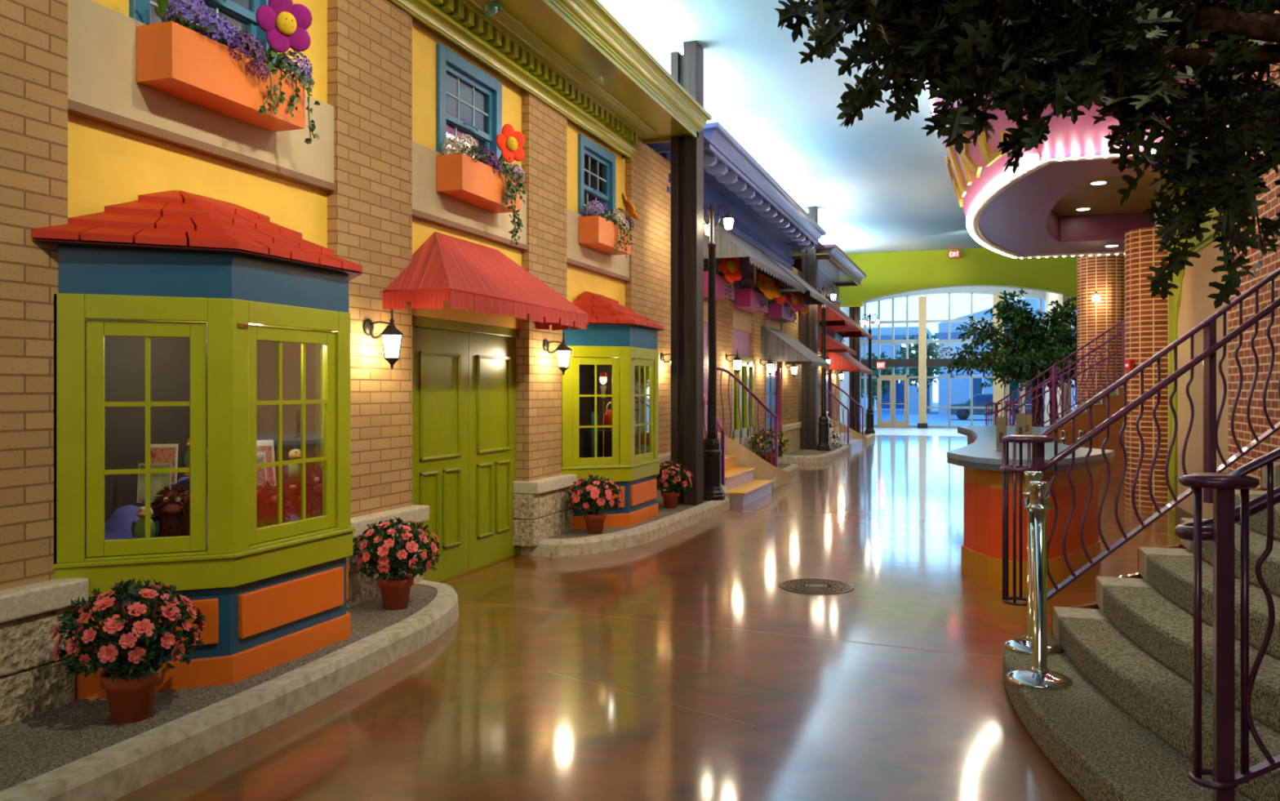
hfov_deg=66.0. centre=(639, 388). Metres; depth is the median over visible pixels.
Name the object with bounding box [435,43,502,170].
window
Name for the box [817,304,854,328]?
awning
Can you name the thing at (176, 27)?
greenery
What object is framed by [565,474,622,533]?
azalea
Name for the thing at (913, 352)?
young tree
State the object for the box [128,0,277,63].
window
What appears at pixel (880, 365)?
exit sign
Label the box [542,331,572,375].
wall lantern
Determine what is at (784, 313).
window box
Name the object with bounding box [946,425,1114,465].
countertop
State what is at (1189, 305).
wall
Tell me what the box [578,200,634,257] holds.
window box
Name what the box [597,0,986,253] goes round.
ceiling
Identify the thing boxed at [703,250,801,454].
wall
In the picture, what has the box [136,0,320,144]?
window box
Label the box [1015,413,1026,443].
menu stand
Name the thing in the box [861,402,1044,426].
ground
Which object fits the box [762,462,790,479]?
sidewalk
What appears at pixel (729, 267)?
flower
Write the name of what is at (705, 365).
door
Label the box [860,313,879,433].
street lamp
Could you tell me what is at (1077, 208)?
recessed light
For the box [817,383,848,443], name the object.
stair railing
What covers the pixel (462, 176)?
window box
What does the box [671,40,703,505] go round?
steel column
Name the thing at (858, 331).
awning
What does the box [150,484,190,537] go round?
toy
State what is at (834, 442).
plush dog
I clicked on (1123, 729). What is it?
staircase
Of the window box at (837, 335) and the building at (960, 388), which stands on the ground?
the building at (960, 388)
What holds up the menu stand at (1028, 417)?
on the counter at (982, 547)
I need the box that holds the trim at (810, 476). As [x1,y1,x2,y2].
[458,475,1000,725]
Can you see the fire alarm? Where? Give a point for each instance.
(1129, 363)
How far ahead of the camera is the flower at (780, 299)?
18.59 m
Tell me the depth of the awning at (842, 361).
27.54 m
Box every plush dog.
[826,411,832,422]
[828,422,834,435]
[829,433,841,446]
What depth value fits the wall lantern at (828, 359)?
27.06 m
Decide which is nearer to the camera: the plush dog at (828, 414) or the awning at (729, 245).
the awning at (729, 245)
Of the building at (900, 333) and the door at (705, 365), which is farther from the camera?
the building at (900, 333)
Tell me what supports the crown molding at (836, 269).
attached to the wall at (835, 378)
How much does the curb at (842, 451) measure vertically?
0.150 m
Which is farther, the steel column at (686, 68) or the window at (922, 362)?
the window at (922, 362)
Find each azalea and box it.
[51,577,206,723]
[348,516,440,609]
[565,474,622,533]
[656,460,693,508]
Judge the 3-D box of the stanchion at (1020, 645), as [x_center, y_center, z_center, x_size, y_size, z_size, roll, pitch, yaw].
[2.177,0.945,5.449,0.304,0.980,0.304,0,0,19]
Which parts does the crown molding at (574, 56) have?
bed molding, crown molding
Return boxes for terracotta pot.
[99,662,162,723]
[377,573,413,609]
[583,511,606,533]
[661,490,679,508]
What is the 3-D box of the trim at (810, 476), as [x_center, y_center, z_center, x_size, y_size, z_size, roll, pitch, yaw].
[2.037,1.599,11.248,4.451,0.001,13.406,0,0,19]
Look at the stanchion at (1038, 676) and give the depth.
4.81 m
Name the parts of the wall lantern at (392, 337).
bracket arm, lantern glass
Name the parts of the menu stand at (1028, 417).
printed panel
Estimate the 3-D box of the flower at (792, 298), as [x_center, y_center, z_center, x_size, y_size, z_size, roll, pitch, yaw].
[3.170,-1.842,20.445,0.534,0.548,0.380,0,0,-19]
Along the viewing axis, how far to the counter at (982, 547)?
8.12 m
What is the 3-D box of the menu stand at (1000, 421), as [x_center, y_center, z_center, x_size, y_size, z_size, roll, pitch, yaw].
[3.183,0.397,8.687,0.093,0.306,0.080,0,0,-2]
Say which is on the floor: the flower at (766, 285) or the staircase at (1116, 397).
the staircase at (1116, 397)
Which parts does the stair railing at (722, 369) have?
handrail, post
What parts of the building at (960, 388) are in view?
pane, pane, pane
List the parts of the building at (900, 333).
pane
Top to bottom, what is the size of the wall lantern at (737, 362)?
0.430 m
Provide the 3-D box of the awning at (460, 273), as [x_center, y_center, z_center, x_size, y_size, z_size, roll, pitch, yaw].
[-1.200,-0.908,8.257,0.609,0.696,2.618,0,0,19]
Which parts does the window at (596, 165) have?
pane, pane, sash, sash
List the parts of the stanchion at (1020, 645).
post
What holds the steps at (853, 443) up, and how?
on the floor
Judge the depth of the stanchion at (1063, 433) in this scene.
14.62 m
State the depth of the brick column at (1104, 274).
21.86 m
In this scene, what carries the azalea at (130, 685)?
on the gravel bed
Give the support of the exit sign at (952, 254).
attached to the wall at (887, 273)
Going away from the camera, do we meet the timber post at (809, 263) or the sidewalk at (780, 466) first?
the sidewalk at (780, 466)
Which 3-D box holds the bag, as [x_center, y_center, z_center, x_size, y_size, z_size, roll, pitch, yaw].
[-0.325,0.300,10.737,0.134,0.309,0.240,0,0,19]
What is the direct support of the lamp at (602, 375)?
on the bay window at (622, 340)
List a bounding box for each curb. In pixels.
[0,579,458,800]
[520,496,729,556]
[764,462,799,488]
[777,444,848,462]
[862,433,875,444]
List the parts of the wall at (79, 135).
yellow panel, yellow panel, yellow panel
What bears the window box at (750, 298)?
attached to the wall at (736, 328)
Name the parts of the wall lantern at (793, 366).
lantern glass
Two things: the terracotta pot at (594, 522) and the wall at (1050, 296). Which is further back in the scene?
the wall at (1050, 296)
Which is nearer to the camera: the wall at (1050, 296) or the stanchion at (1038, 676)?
the stanchion at (1038, 676)
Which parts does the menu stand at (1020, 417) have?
printed panel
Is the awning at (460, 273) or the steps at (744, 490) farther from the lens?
the steps at (744, 490)
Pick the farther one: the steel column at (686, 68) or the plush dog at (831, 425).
the plush dog at (831, 425)
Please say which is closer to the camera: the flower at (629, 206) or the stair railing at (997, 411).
the flower at (629, 206)
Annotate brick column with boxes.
[1077,253,1124,407]
[1124,226,1168,507]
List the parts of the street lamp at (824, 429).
scroll arm, lantern globe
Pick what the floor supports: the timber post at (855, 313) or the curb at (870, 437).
the curb at (870, 437)
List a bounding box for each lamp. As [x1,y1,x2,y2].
[599,371,607,457]
[703,203,733,501]
[813,285,836,450]
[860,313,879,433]
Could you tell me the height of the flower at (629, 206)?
0.440 m
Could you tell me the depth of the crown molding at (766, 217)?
16.72 m
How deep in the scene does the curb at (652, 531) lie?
9.92 m
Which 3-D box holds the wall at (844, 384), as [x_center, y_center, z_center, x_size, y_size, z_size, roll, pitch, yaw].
[6.323,-1.675,37.213,2.200,6.550,8.700,0,0,19]
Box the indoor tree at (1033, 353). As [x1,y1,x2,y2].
[940,288,1077,426]
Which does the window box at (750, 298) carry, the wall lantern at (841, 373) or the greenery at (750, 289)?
the greenery at (750, 289)
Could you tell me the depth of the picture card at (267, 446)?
5.80 m
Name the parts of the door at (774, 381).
frame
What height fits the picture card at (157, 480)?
0.205 m
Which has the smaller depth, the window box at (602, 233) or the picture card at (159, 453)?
the picture card at (159, 453)
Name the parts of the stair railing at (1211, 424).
newel post, rail, grab rail, rail, newel post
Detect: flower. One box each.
[155,0,312,63]
[496,124,524,163]
[618,192,639,220]
[719,257,742,283]
[755,272,778,299]
[773,283,785,305]
[784,291,803,312]
[799,296,808,315]
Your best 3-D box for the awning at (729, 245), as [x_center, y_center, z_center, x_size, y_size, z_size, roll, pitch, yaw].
[1.911,-2.248,16.600,0.936,0.916,4.758,0,0,19]
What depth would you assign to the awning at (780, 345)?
19.63 m
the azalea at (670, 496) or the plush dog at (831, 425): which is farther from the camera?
the plush dog at (831, 425)
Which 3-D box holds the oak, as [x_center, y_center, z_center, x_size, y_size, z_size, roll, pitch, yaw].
[2.358,-0.128,1.609,2.149,3.464,5.337,0,0,-26]
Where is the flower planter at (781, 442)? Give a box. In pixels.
[747,426,789,466]
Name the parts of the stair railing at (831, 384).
post, handrail, post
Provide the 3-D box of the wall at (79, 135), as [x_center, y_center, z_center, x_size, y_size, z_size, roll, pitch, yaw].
[-2.645,-0.825,5.285,0.565,4.650,18.280,0,0,19]
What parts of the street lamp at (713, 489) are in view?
scroll arm, lantern globe, scroll arm, lantern globe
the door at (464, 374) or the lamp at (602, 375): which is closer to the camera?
the door at (464, 374)
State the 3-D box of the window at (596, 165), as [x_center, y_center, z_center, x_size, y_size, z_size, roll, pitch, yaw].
[-0.558,-2.292,11.314,0.198,0.985,1.100,0,0,19]
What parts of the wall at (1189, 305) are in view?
skirting, panel molding, panel molding, beige panel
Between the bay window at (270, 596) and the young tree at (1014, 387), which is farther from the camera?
the young tree at (1014, 387)
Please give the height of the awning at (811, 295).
0.916 m
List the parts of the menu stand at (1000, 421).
printed panel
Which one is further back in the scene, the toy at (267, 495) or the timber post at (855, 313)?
the timber post at (855, 313)
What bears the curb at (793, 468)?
on the floor
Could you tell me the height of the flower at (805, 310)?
0.504 m
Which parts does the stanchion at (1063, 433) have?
post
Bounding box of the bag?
[604,401,611,430]
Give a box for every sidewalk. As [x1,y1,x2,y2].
[546,497,709,538]
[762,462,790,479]
[785,444,842,455]
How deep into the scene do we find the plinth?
10.64 m
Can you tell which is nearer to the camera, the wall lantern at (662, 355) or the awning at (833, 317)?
the wall lantern at (662, 355)
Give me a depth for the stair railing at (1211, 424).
5.97 m
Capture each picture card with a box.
[137,462,171,502]
[150,444,177,484]
[256,439,276,485]
[256,451,266,487]
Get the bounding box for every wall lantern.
[363,308,403,369]
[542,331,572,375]
[660,352,671,367]
[724,349,742,374]
[760,355,774,376]
[784,364,798,377]
[820,353,831,364]
[834,369,844,381]
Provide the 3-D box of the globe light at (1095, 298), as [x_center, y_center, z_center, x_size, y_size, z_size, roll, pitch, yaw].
[10.056,-2.024,21.751,0.170,0.258,0.341,0,0,19]
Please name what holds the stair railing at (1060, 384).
on the staircase at (1116, 397)
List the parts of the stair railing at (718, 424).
handrail, post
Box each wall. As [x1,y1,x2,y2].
[0,0,671,727]
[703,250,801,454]
[703,429,791,485]
[720,483,729,507]
[817,291,839,428]
[831,419,866,444]
[839,248,1077,310]
[840,306,848,426]
[1044,291,1071,426]
[1164,184,1228,518]
[1228,10,1279,489]
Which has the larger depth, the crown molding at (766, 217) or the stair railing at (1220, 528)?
the crown molding at (766, 217)
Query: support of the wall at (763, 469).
on the floor
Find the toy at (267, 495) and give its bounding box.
[256,480,291,527]
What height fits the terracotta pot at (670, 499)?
0.196 m
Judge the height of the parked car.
1.379 m
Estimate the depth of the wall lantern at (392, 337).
6.83 m
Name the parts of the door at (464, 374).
panel molding, panel molding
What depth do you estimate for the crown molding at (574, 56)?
9.45 m
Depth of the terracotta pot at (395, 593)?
6.49 m
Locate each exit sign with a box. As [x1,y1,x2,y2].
[876,361,885,368]
[948,249,959,258]
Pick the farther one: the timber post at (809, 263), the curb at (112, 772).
the timber post at (809, 263)
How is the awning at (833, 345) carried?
attached to the wall at (835, 378)
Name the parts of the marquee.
bulb, bulb, bulb, bulb, bulb, bulb, bulb, bulb, bulb, bulb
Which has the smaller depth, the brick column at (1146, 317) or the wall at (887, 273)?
the brick column at (1146, 317)
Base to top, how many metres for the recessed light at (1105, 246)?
0.012 m
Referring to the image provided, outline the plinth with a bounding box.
[583,430,611,457]
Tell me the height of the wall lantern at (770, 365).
0.430 m
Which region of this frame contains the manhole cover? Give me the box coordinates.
[778,578,853,594]
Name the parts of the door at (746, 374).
pane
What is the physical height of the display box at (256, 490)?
0.225 m
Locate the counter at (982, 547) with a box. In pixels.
[946,425,1114,592]
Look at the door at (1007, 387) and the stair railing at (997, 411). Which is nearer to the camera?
the stair railing at (997, 411)
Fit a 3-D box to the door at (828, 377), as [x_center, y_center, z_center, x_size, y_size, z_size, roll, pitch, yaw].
[5.368,0.325,28.607,0.180,1.550,1.600,0,0,19]
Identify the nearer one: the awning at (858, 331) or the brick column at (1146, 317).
the brick column at (1146, 317)
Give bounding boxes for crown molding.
[389,0,711,159]
[644,122,826,270]
[791,244,866,304]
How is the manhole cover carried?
on the floor
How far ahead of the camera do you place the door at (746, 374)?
18.46 m
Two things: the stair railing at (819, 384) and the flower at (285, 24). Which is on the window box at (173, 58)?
the flower at (285, 24)
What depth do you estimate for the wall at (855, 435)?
28.21 m
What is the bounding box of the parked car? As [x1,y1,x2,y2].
[947,393,1031,420]
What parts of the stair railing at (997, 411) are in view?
newel post, newel post, grab rail, rail, newel post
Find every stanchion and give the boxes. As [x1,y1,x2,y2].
[1004,470,1063,655]
[1006,480,1073,689]
[1059,430,1068,444]
[1077,430,1085,447]
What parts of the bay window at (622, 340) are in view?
sash, raised panel, casing, sash, sash, raised panel, casing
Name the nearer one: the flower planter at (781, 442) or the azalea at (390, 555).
the azalea at (390, 555)
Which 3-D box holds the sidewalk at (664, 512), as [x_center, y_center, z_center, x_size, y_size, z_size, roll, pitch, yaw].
[-0.083,1.529,11.421,1.027,0.142,4.093,0,0,19]
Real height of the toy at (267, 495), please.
0.270 m
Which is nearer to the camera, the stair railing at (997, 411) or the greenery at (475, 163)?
the greenery at (475, 163)
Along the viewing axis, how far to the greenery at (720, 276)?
15.21 m
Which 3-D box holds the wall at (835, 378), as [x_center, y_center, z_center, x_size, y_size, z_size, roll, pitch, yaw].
[4.901,-0.550,27.710,0.480,4.300,7.200,0,0,19]
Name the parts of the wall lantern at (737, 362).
lantern glass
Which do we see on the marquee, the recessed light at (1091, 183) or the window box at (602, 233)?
the recessed light at (1091, 183)
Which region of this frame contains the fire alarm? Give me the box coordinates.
[1124,359,1133,371]
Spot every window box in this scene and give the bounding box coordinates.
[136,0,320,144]
[436,133,529,245]
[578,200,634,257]
[703,262,737,302]
[733,277,769,313]
[767,293,796,324]
[826,331,844,342]
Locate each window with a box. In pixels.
[31,190,362,699]
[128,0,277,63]
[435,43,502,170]
[561,291,664,528]
[577,133,615,219]
[861,286,1045,428]
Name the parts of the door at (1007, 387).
frame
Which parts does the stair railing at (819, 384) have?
handrail, post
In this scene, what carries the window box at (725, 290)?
attached to the wall at (736, 328)
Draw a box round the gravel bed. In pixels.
[0,584,437,791]
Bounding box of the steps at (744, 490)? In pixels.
[724,454,773,506]
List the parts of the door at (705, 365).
frame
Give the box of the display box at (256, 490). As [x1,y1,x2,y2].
[256,489,257,527]
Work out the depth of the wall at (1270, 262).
8.19 m
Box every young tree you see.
[861,351,899,420]
[893,333,946,392]
[984,370,1044,413]
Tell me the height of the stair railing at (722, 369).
1.734 m
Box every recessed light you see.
[1075,207,1090,210]
[1089,181,1107,185]
[1104,244,1119,247]
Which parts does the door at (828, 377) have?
frame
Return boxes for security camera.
[482,1,502,16]
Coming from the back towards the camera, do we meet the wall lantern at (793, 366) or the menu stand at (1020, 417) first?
the wall lantern at (793, 366)
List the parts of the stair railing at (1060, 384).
newel post, newel post, grab rail, rail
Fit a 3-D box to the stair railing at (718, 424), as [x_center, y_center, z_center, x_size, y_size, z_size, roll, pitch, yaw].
[0.857,0.539,13.655,0.114,1.621,0.882,0,0,-44]
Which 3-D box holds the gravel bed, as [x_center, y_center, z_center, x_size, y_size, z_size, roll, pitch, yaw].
[-3.376,1.529,1.915,0.970,0.142,11.430,0,0,19]
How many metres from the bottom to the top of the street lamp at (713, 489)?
3.897 m
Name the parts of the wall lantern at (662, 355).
bracket arm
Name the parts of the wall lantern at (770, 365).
lantern glass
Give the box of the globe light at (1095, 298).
[1092,291,1100,302]
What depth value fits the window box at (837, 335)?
28.19 m
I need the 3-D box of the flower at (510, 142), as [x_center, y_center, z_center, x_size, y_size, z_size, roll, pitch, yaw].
[-1.111,-2.033,8.470,0.270,0.471,0.202,0,0,-14]
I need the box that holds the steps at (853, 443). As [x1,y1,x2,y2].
[817,426,862,450]
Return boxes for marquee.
[927,0,1243,258]
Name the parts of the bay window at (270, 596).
casing, raised panel, sash, raised panel, casing, sash, sash, casing, raised panel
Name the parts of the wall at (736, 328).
panel, lilac panel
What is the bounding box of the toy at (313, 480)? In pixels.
[288,465,322,519]
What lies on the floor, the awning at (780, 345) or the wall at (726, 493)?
the wall at (726, 493)
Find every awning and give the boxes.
[382,231,588,330]
[703,216,804,293]
[761,251,832,308]
[762,324,830,368]
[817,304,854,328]
[817,328,856,355]
[826,306,872,340]
[826,351,872,374]
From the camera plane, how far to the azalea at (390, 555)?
6.46 m
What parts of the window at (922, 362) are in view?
cream post, cream post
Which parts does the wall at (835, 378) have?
cream panel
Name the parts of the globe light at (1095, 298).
glass globe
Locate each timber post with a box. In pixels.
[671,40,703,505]
[801,206,817,449]
[848,306,861,432]
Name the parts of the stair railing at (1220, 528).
newel post, grab rail, rail, rail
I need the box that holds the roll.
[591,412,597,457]
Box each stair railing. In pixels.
[703,391,724,485]
[715,366,777,467]
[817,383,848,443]
[830,382,863,435]
[984,319,1124,426]
[1000,266,1279,605]
[1003,343,1118,426]
[1174,447,1279,800]
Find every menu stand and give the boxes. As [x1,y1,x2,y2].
[995,417,1005,451]
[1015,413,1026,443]
[1025,414,1031,434]
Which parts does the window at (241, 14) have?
pane, sash, sash, pane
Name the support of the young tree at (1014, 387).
on the ground
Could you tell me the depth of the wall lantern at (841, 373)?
29.81 m
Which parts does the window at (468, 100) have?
pane, pane, sash, sash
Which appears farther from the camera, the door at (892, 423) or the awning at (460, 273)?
the door at (892, 423)
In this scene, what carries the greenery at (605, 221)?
on the window box at (602, 233)
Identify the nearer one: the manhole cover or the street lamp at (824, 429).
the manhole cover
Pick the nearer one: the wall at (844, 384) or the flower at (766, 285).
the flower at (766, 285)
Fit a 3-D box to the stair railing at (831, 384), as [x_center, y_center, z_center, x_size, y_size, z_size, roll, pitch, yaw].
[6.019,0.625,28.394,1.078,1.590,0.283,0,0,-17]
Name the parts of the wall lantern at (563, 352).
bracket arm, lantern glass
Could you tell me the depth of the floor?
5.45 m
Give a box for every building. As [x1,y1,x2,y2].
[861,326,932,413]
[934,297,1077,417]
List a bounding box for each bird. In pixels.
[131,500,159,537]
[181,438,207,476]
[283,443,306,488]
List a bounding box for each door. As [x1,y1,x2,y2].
[412,315,520,582]
[703,363,707,429]
[733,355,754,451]
[766,368,781,451]
[826,373,831,417]
[877,374,908,427]
[1004,374,1031,425]
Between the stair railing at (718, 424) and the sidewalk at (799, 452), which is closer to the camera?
the stair railing at (718, 424)
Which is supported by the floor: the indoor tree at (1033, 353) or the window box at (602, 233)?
the indoor tree at (1033, 353)
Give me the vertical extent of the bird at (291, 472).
0.268 m
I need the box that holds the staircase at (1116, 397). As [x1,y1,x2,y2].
[1043,386,1124,476]
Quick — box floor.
[112,426,1181,800]
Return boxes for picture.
[256,445,273,484]
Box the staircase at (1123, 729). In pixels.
[1002,462,1279,800]
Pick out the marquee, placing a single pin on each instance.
(1063, 198)
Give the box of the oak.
[774,0,1279,308]
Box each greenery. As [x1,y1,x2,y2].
[154,5,311,79]
[446,141,518,174]
[583,205,631,230]
[703,263,734,280]
[739,282,764,295]
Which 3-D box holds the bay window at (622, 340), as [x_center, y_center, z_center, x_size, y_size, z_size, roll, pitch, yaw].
[-0.374,0.213,11.061,1.030,2.574,2.554,0,0,19]
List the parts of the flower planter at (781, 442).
terracotta pot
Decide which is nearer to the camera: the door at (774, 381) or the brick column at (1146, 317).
the brick column at (1146, 317)

